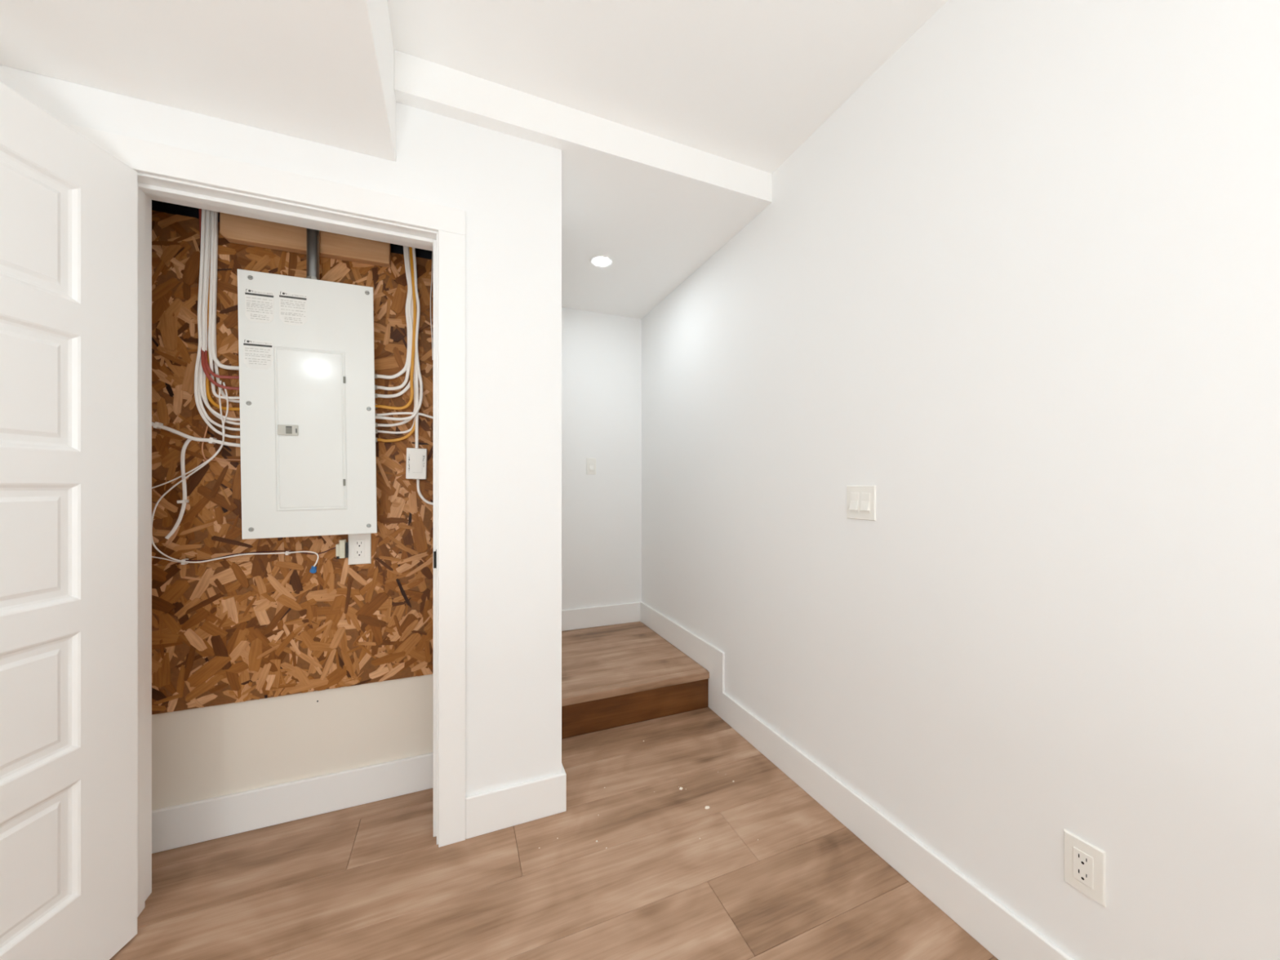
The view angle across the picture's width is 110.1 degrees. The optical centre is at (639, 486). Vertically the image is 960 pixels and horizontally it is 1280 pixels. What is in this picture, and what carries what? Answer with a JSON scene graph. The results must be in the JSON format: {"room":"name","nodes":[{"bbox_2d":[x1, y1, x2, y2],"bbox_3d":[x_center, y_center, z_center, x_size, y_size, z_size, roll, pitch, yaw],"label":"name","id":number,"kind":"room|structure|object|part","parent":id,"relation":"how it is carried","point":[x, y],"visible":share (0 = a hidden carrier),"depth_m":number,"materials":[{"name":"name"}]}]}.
{"room":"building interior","nodes":[
{"label":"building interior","id":0,"kind":"room"},
{"bbox_2d":[0,64,561,797],"bbox_3d":[-1.685,-0.086,1.150,2.965,2.572,0.127,0,0,-22],"label":"wall","id":1,"kind":"structure","parent":0,"point":[508,188],"depth_m":1.57,"materials":[{"name":"white paint"}]},
{"bbox_2d":[0,81,137,959],"bbox_3d":[-1.346,0.177,0.816,0.052,2.030,0.770,0,0,-3],"label":"door","id":2,"kind":"structure","parent":1,"relation":"in","point":[68,206],"depth_m":1.04,"materials":[{"name":"white paint"}]},
{"bbox_3d":[-1.337,-0.573,0.811,0.035,0.277,0.508,0,0,-3],"label":"panel","id":3,"kind":"part","parent":2,"relation":"part of","materials":[{"name":"white paint"}]},
{"bbox_3d":[-1.337,-0.221,0.811,0.035,0.277,0.508,0,0,-3],"label":"panel","id":4,"kind":"part","parent":2,"relation":"part of","materials":[{"name":"white paint"}]},
{"bbox_3d":[-1.337,0.132,0.811,0.035,0.277,0.508,0,0,-3],"label":"panel","id":5,"kind":"part","parent":2,"relation":"part of","materials":[{"name":"white paint"}]},
{"bbox_3d":[-1.337,0.483,0.811,0.035,0.277,0.508,0,0,-3],"label":"panel","id":6,"kind":"part","parent":2,"relation":"part of","materials":[{"name":"white paint"}]},
{"bbox_3d":[-1.337,0.836,0.811,0.035,0.277,0.508,0,0,-3],"label":"panel","id":7,"kind":"part","parent":2,"relation":"part of","materials":[{"name":"white paint"}]},
{"bbox_2d":[70,124,465,847],"bbox_3d":[-1.034,0.132,1.342,0.951,2.135,0.016,0,0,-22],"label":"trim","id":8,"kind":"structure","parent":1,"relation":"attached to","point":[144,157],"depth_m":1.49,"materials":[{"name":"white paint"}]},
{"bbox_3d":[-0.633,0.174,1.507,0.084,2.051,0.016,0,0,-22],"label":"casing leg","id":9,"kind":"part","parent":8,"relation":"part of","materials":[{"name":"white paint"}]},
{"bbox_2d":[137,172,438,917],"bbox_3d":[-1.061,0.167,1.407,0.808,2.064,0.133,0,0,-22],"label":"trim","id":10,"kind":"structure","parent":1,"relation":"attached to","point":[149,188],"depth_m":1.30,"materials":[{"name":"white paint"}]},
{"bbox_3d":[-0.688,0.245,1.509,0.008,0.060,0.038,0,0,-13],"label":"strike plate","id":11,"kind":"part","parent":10,"relation":"part of","materials":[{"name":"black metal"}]},
{"bbox_2d":[465,763,566,839],"bbox_3d":[-0.523,1.130,1.804,0.346,0.138,0.478,0,0,-22],"label":"baseboard","id":12,"kind":"structure","parent":1,"relation":"attached to","point":[489,811],"depth_m":1.58,"materials":[{"name":"white paint"}]},
{"bbox_2d":[151,674,433,809],"bbox_3d":[-1.191,0.152,1.705,1.400,2.095,0.119,0,0,-22],"label":"wall","id":13,"kind":"structure","parent":0,"point":[199,753],"depth_m":1.61,"materials":[{"name":"white paint"}]},
{"bbox_2d":[151,210,433,715],"bbox_3d":[-1.166,-0.078,1.643,1.398,1.648,0.016,0,0,-22],"label":"board","id":14,"kind":"object","parent":13,"relation":"attached to","point":[242,628],"visible":0.45,"depth_m":1.56,"materials":[{"name":"brown wood"}]},
{"bbox_2d":[152,422,163,429],"bbox_3d":[-1.568,-0.198,1.455,0.015,0.021,0.026,0,0,-22],"label":"clip","id":15,"kind":"object","parent":14,"relation":"attached to","point":[156,424],"visible":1,"depth_m":1.44,"materials":[{"name":"white plastic"}]},
{"bbox_2d":[151,555,181,562],"bbox_3d":[-1.552,0.236,1.456,0.108,0.034,0.004,0,0,-22],"label":"wire","id":16,"kind":"object","parent":14,"relation":"attached to","point":[152,556],"visible":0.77,"depth_m":1.46,"materials":[{"name":"white"}]},
{"bbox_2d":[177,499,188,503],"bbox_3d":[-1.511,0.050,1.478,0.020,0.011,0.026,0,0,-22],"label":"clip","id":17,"kind":"object","parent":14,"relation":"attached to","point":[184,500],"visible":1,"depth_m":1.47,"materials":[{"name":"white plastic"}]},
{"bbox_2d":[181,558,188,564],"bbox_3d":[-1.508,0.249,1.482,0.011,0.018,0.024,0,0,-22],"label":"clip","id":18,"kind":"object","parent":14,"relation":"attached to","point":[184,559],"visible":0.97,"depth_m":1.47,"materials":[{"name":"white plastic"}]},
{"bbox_2d":[151,422,239,447],"bbox_3d":[-1.466,-0.174,1.487,0.291,0.083,0.007,0,0,-22],"label":"power cable","id":19,"kind":"object","parent":14,"relation":"attached to","point":[160,426],"visible":0.73,"depth_m":1.48,"materials":[{"name":"white plastic"}]},
{"bbox_2d":[164,439,191,539],"bbox_3d":[-1.519,0.004,1.474,0.072,0.338,0.006,0,0,-22],"label":"power cable","id":20,"kind":"object","parent":19,"relation":"hanging from","point":[188,441],"visible":1,"depth_m":1.48,"materials":[{"name":"white plastic"}]},
{"bbox_2d":[208,437,216,444],"bbox_3d":[-1.441,-0.154,1.508,0.012,0.021,0.026,0,0,-22],"label":"clip","id":21,"kind":"object","parent":14,"relation":"attached to","point":[211,439],"visible":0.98,"depth_m":1.50,"materials":[{"name":"white plastic"}]},
{"bbox_2d":[219,212,391,267],"bbox_3d":[-1.183,-0.882,1.609,0.500,0.092,0.036,0,0,-22],"label":"wooden beam","id":22,"kind":"structure","parent":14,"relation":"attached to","point":[238,229],"depth_m":1.58,"materials":[{"name":"beige wood"}]},
{"bbox_2d":[237,269,377,539],"bbox_3d":[-1.153,-0.273,1.583,0.387,0.888,0.106,-1,0,-22],"label":"breaker panel","id":23,"kind":"object","parent":14,"relation":"attached to","point":[307,375],"visible":1,"depth_m":1.54,"materials":[{"name":"white metal"}]},
{"bbox_2d":[194,208,239,438],"bbox_3d":[-1.406,-0.560,1.513,0.159,0.792,0.006,0,0,-22],"label":"power cable","id":24,"kind":"object","parent":23,"relation":"attached to","point":[202,222],"visible":0.84,"depth_m":1.49,"materials":[{"name":"white plastic"}]},
{"bbox_2d":[201,425,240,460],"bbox_3d":[-1.398,-0.146,1.519,0.140,0.121,0.004,0,0,-22],"label":"wire","id":25,"kind":"object","parent":24,"relation":"hanging from","point":[207,425],"visible":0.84,"depth_m":1.50,"materials":[{"name":"brown"}]},
{"bbox_2d":[197,209,239,431],"bbox_3d":[-1.407,-0.576,1.522,0.154,0.771,0.006,0,0,-22],"label":"power cable","id":26,"kind":"object","parent":23,"relation":"attached to","point":[206,415],"visible":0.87,"depth_m":1.50,"materials":[{"name":"white plastic"}]},
{"bbox_2d":[199,208,239,390],"bbox_3d":[-1.404,-0.645,1.515,0.154,0.634,0.037,0,0,-22],"label":"power cable","id":27,"kind":"object","parent":23,"relation":"attached to","point":[202,353],"visible":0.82,"depth_m":1.49,"materials":[{"name":"white plastic"}]},
{"bbox_2d":[151,380,224,488],"bbox_3d":[-1.498,-0.169,1.469,0.211,0.373,0.004,0,0,-22],"label":"wire","id":28,"kind":"object","parent":27,"relation":"hanging from","point":[220,402],"visible":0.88,"depth_m":1.49,"materials":[{"name":"white"}]},
{"bbox_2d":[151,382,319,566],"bbox_3d":[-1.365,-0.032,1.524,0.452,0.639,0.005,0,0,-22],"label":"wire","id":29,"kind":"object","parent":27,"relation":"hanging from","point":[224,384],"visible":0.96,"depth_m":1.50,"materials":[{"name":"white"}]},
{"bbox_2d":[309,565,316,573],"bbox_3d":[-1.181,0.301,1.618,0.021,0.026,0.016,0,0,1],"label":"connector","id":30,"kind":"object","parent":29,"relation":"hanging from","point":[313,569],"visible":0.98,"depth_m":1.61,"materials":[{"name":"blue plastic"}]},
{"bbox_2d":[199,209,239,421],"bbox_3d":[-1.400,-0.591,1.516,0.145,0.736,0.006,0,0,-22],"label":"power cable","id":31,"kind":"object","parent":23,"relation":"attached to","point":[207,215],"visible":0.87,"depth_m":1.49,"materials":[{"name":"white plastic"}]},
{"bbox_2d":[202,210,239,425],"bbox_3d":[-1.401,-0.587,1.524,0.141,0.754,0.006,0,0,-22],"label":"power cable","id":32,"kind":"object","parent":23,"relation":"attached to","point":[210,221],"visible":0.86,"depth_m":1.50,"materials":[{"name":"white plastic"}]},
{"bbox_2d":[204,350,239,378],"bbox_3d":[-1.402,-0.663,1.518,0.148,0.600,0.032,0,0,-22],"label":"power cable","id":33,"kind":"object","parent":23,"relation":"attached to","point":[206,364],"visible":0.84,"depth_m":1.50,"materials":[{"name":"red plastic"}]},
{"bbox_2d":[205,252,239,410],"bbox_3d":[-1.401,-0.614,1.532,0.136,0.708,0.006,0,0,-22],"label":"power cable","id":34,"kind":"object","parent":23,"relation":"attached to","point":[207,391],"visible":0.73,"depth_m":1.51,"materials":[{"name":"white plastic"}]},
{"bbox_2d":[208,210,239,399],"bbox_3d":[-1.389,-0.629,1.520,0.123,0.666,0.006,0,0,-22],"label":"power cable","id":35,"kind":"object","parent":23,"relation":"attached to","point":[212,226],"visible":0.84,"depth_m":1.50,"materials":[{"name":"white plastic"}]},
{"bbox_2d":[211,211,239,369],"bbox_3d":[-1.390,-0.682,1.526,0.120,0.568,0.008,0,0,-22],"label":"power cable","id":36,"kind":"object","parent":23,"relation":"attached to","point":[215,358],"visible":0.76,"depth_m":1.51,"materials":[{"name":"white plastic"}]},
{"bbox_2d":[213,212,239,403],"bbox_3d":[-1.393,-0.630,1.536,0.117,0.684,0.006,0,0,-22],"label":"power cable","id":37,"kind":"object","parent":23,"relation":"attached to","point":[216,371],"visible":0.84,"depth_m":1.52,"materials":[{"name":"white plastic"}]},
{"bbox_2d":[244,341,271,364],"bbox_3d":[-1.269,-0.444,1.488,0.072,0.075,0.001,-1,0,-22],"label":"print","id":38,"kind":"object","parent":23,"relation":"attached to","point":[256,353],"depth_m":1.49,"materials":[{"name":"grey paper"}]},
{"bbox_2d":[246,291,272,319],"bbox_3d":[-1.266,-0.603,1.489,0.070,0.093,0.001,-1,0,-22],"label":"print","id":39,"kind":"object","parent":23,"relation":"attached to","point":[259,304],"depth_m":1.49,"materials":[{"name":"grey paper"}]},
{"bbox_2d":[280,293,306,323],"bbox_3d":[-1.180,-0.607,1.524,0.072,0.096,0.001,-1,0,-22],"label":"print","id":40,"kind":"object","parent":23,"relation":"attached to","point":[293,306],"depth_m":1.52,"materials":[{"name":"grey paper"}]},
{"bbox_3d":[-1.134,-0.196,1.543,0.182,0.534,0.003,-1,0,-22],"label":"panel door","id":41,"kind":"part","parent":23,"relation":"part of","materials":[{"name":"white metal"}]},
{"bbox_2d":[306,228,319,279],"bbox_3d":[-1.155,-1.016,1.580,0.038,0.599,0.038,0,0,0],"label":"conduit","id":42,"kind":"object","parent":23,"relation":"attached to","point":[313,235],"visible":0.38,"depth_m":1.56,"materials":[{"name":"grey metal"}]},
{"bbox_2d":[377,245,410,378],"bbox_3d":[-0.938,-0.683,1.704,0.121,0.552,0.008,0,0,-22],"label":"power cable","id":43,"kind":"object","parent":23,"relation":"attached to","point":[404,369],"visible":0.92,"depth_m":1.72,"materials":[{"name":"white plastic"}]},
{"bbox_2d":[377,246,413,390],"bbox_3d":[-0.936,-0.663,1.706,0.126,0.596,0.007,0,0,-22],"label":"power cable","id":44,"kind":"object","parent":23,"relation":"attached to","point":[407,373],"visible":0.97,"depth_m":1.72,"materials":[{"name":"white plastic"}]},
{"bbox_2d":[374,246,416,409],"bbox_3d":[-0.928,-0.625,1.701,0.139,0.669,0.007,0,0,-22],"label":"power cable","id":45,"kind":"object","parent":23,"relation":"attached to","point":[411,374],"visible":0.98,"depth_m":1.72,"materials":[{"name":"white plastic"}]},
{"bbox_2d":[377,246,414,398],"bbox_3d":[-0.936,-0.651,1.714,0.134,0.629,0.008,0,0,-22],"label":"power cable","id":46,"kind":"object","parent":23,"relation":"attached to","point":[406,388],"visible":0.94,"depth_m":1.72,"materials":[{"name":"white plastic"}]},
{"bbox_2d":[377,381,414,433],"bbox_3d":[-0.938,-0.587,1.724,0.137,0.769,0.005,0,0,-22],"label":"power cable","id":47,"kind":"object","parent":23,"relation":"attached to","point":[411,428],"visible":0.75,"depth_m":1.73,"materials":[{"name":"white plastic"}]},
{"bbox_2d":[377,303,415,426],"bbox_3d":[-0.933,-0.597,1.716,0.140,0.741,0.006,0,0,-22],"label":"power cable","id":48,"kind":"object","parent":23,"relation":"attached to","point":[406,420],"visible":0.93,"depth_m":1.72,"materials":[{"name":"white plastic"}]},
{"bbox_2d":[377,304,417,442],"bbox_3d":[-0.931,-0.569,1.717,0.144,0.801,0.007,0,0,-22],"label":"power cable","id":49,"kind":"object","parent":23,"relation":"attached to","point":[412,430],"visible":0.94,"depth_m":1.72,"materials":[{"name":"plastic"}]},
{"bbox_2d":[375,247,422,420],"bbox_3d":[-0.917,-0.606,1.706,0.161,0.711,0.007,0,0,-22],"label":"power cable","id":50,"kind":"object","parent":23,"relation":"attached to","point":[419,406],"visible":0.94,"depth_m":1.73,"materials":[{"name":"white plastic"}]},
{"bbox_2d":[375,412,433,418],"bbox_3d":[-0.884,-0.272,1.729,0.240,0.032,0.006,0,0,-22],"label":"power cable","id":51,"kind":"object","parent":23,"relation":"attached to","point":[390,413],"visible":0.84,"depth_m":1.72,"materials":[{"name":"white plastic"}]},
{"bbox_2d":[335,538,347,559],"bbox_3d":[-1.098,0.231,1.647,0.034,0.070,0.030,0,0,-22],"label":"box","id":52,"kind":"object","parent":14,"relation":"attached to","point":[341,548],"visible":1,"depth_m":1.64,"materials":[{"name":"beige plastic"}]},
{"bbox_2d":[185,546,335,560],"bbox_3d":[-1.303,0.234,1.559,0.432,0.031,0.004,0,0,-22],"label":"wire","id":53,"kind":"object","parent":52,"relation":"attached to","point":[335,547],"visible":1,"depth_m":1.55,"materials":[{"name":"white"}]},
{"bbox_2d":[347,533,371,564],"bbox_3d":[-1.052,0.234,1.678,0.074,0.117,0.008,0,0,-22],"label":"wall outlet","id":54,"kind":"object","parent":14,"relation":"attached to","point":[359,545],"visible":0.97,"depth_m":1.68,"materials":[{"name":"white plastic"}]},
{"bbox_2d":[354,539,364,558],"bbox_3d":[-1.051,0.234,1.676,0.034,0.068,0.003,0,0,-22],"label":"receptacle","id":55,"kind":"object","parent":54,"relation":"attached to","point":[359,544],"depth_m":1.68,"materials":[{"name":"white plastic"}]},
{"bbox_2d":[405,448,427,479],"bbox_3d":[-0.867,-0.087,1.738,0.071,0.119,0.038,1,-1,-22],"label":"junction box","id":56,"kind":"object","parent":14,"relation":"attached to","point":[416,458],"visible":1,"depth_m":1.72,"materials":[{"name":"white plastic"}]},
{"bbox_2d":[414,309,418,448],"bbox_3d":[-0.875,-0.554,1.731,0.034,0.820,0.007,0,0,-22],"label":"power cable","id":57,"kind":"object","parent":56,"relation":"attached to","point":[416,428],"visible":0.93,"depth_m":1.73,"materials":[{"name":"white plastic"}]},
{"bbox_2d":[416,479,433,505],"bbox_3d":[-0.821,0.025,1.763,0.107,0.113,0.006,0,0,-22],"label":"power cable","id":58,"kind":"object","parent":56,"relation":"attached to","point":[417,480],"visible":0.73,"depth_m":1.75,"materials":[{"name":"white plastic"}]},
{"bbox_2d":[430,250,433,359],"bbox_3d":[-0.826,-0.740,1.773,0.011,0.476,0.004,0,0,-22],"label":"wire","id":59,"kind":"object","parent":14,"relation":"attached to","point":[432,251],"visible":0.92,"depth_m":1.77,"materials":[{"name":"white"}]},
{"bbox_2d":[151,751,433,853],"bbox_3d":[-1.166,1.131,1.643,1.400,0.136,0.015,0,0,-22],"label":"baseboard","id":60,"kind":"structure","parent":13,"relation":"attached to","point":[184,824],"depth_m":1.59,"materials":[{"name":"white paint"}]},
{"bbox_2d":[151,200,433,259],"bbox_3d":[-1.203,-1.133,1.732,1.400,0.477,0.060,0,0,-22],"label":"wall","id":61,"kind":"structure","parent":0,"point":[171,208],"depth_m":1.55,"materials":[{"name":"black"}]},
{"bbox_2d":[109,706,998,959],"bbox_3d":[-0.642,1.230,-0.168,4.085,0.060,6.180,0,0,-22],"label":"floor","id":62,"kind":"structure","parent":0,"point":[371,881],"depth_m":1.35,"materials":[{"name":"brown"}]},
{"bbox_2d":[561,621,709,738],"bbox_3d":[-0.671,1.101,2.520,1.884,0.196,0.988,0,0,-22],"label":"stair step","id":63,"kind":"structure","parent":62,"relation":"on","point":[620,674],"depth_m":2.38,"materials":[{"name":"brown wood"}]},
{"bbox_2d":[394,49,772,319],"bbox_3d":[-0.380,-1.309,2.370,1.461,0.124,1.488,0,0,-22],"label":"ceiling","id":64,"kind":"structure","parent":0,"point":[659,207],"depth_m":1.91,"materials":[{"name":"white paint"}]},
{"bbox_2d":[590,254,613,266],"bbox_3d":[-0.212,-1.244,2.472,0.128,0.006,0.128,0,0,-22],"label":"recessed light","id":65,"kind":"object","parent":64,"relation":"in","point":[600,260],"visible":1,"depth_m":2.47,"materials":[{"name":"white paint"}]},
{"bbox_2d":[561,306,641,622],"bbox_3d":[-0.925,-0.179,3.005,1.985,2.386,0.100,0,0,-22],"label":"wall","id":66,"kind":"structure","parent":0,"point":[602,353],"depth_m":3.22,"materials":[{"name":"white paint"}]},
{"bbox_2d":[586,457,595,474],"bbox_3d":[-0.345,-0.144,3.181,0.070,0.117,0.016,0,0,-22],"label":"light switch","id":67,"kind":"object","parent":66,"relation":"attached to","point":[590,462],"visible":1,"depth_m":3.18,"materials":[{"name":"white plastic"}]},
{"bbox_2d":[561,601,639,631],"bbox_3d":[-0.864,0.931,2.968,1.871,0.142,0.014,0,0,-22],"label":"baseboard","id":68,"kind":"structure","parent":66,"relation":"attached to","point":[610,615],"depth_m":3.20,"materials":[{"name":"white paint"}]},
{"bbox_2d":[386,0,947,173],"bbox_3d":[-0.642,-1.422,-0.168,4.085,0.100,6.180,0,0,-22],"label":"ceiling","id":69,"kind":"structure","parent":0,"point":[748,82],"depth_m":1.42,"materials":[{"name":"white paint"}]},
{"bbox_2d":[0,0,395,161],"bbox_3d":[-1.043,-1.212,-1.111,2.423,0.320,4.542,0,0,-22],"label":"ceiling","id":70,"kind":"structure","parent":69,"relation":"attached to","point":[320,71],"depth_m":1.10,"materials":[{"name":"white paint"}]},
{"bbox_2d":[641,0,1279,959],"bbox_3d":[1.200,-0.111,0.593,0.100,2.722,6.180,0,0,-22],"label":"wall","id":71,"kind":"structure","parent":0,"point":[1020,288],"depth_m":1.10,"materials":[{"name":"white paint"}]},
{"bbox_2d":[640,601,1074,959],"bbox_3d":[1.147,1.028,0.571,0.014,0.343,5.980,0,0,-22],"label":"baseboard","id":72,"kind":"structure","parent":71,"relation":"attached to","point":[1002,933],"depth_m":1.46,"materials":[{"name":"white paint"}]},
{"bbox_2d":[846,485,875,520],"bbox_3d":[0.750,0.055,1.528,0.016,0.117,0.117,0,0,-22],"label":"light switch","id":73,"kind":"object","parent":71,"relation":"attached to","point":[860,500],"visible":1,"depth_m":1.52,"materials":[{"name":"white plastic"}]},
{"bbox_3d":[0.743,0.055,1.550,0.002,0.068,0.034,0,0,-22],"label":"rocker frame","id":74,"kind":"part","parent":73,"relation":"part of","materials":[{"name":"white plastic"}]},
{"bbox_3d":[0.761,0.055,1.507,0.002,0.068,0.034,0,0,-22],"label":"rocker frame","id":75,"kind":"part","parent":73,"relation":"part of","materials":[{"name":"white plastic"}]},
{"bbox_2d":[1063,829,1106,906],"bbox_3d":[0.978,0.840,0.986,0.008,0.117,0.070,0,0,-22],"label":"wall outlet","id":76,"kind":"object","parent":71,"relation":"attached to","point":[1084,863],"visible":1,"depth_m":0.98,"materials":[{"name":"white plastic"}]},
{"bbox_2d":[1072,846,1093,888],"bbox_3d":[0.976,0.840,0.986,0.003,0.068,0.034,0,0,-22],"label":"receptacle","id":77,"kind":"object","parent":76,"relation":"attached to","point":[1082,857],"depth_m":0.98,"materials":[{"name":"white plastic"}]}
]}

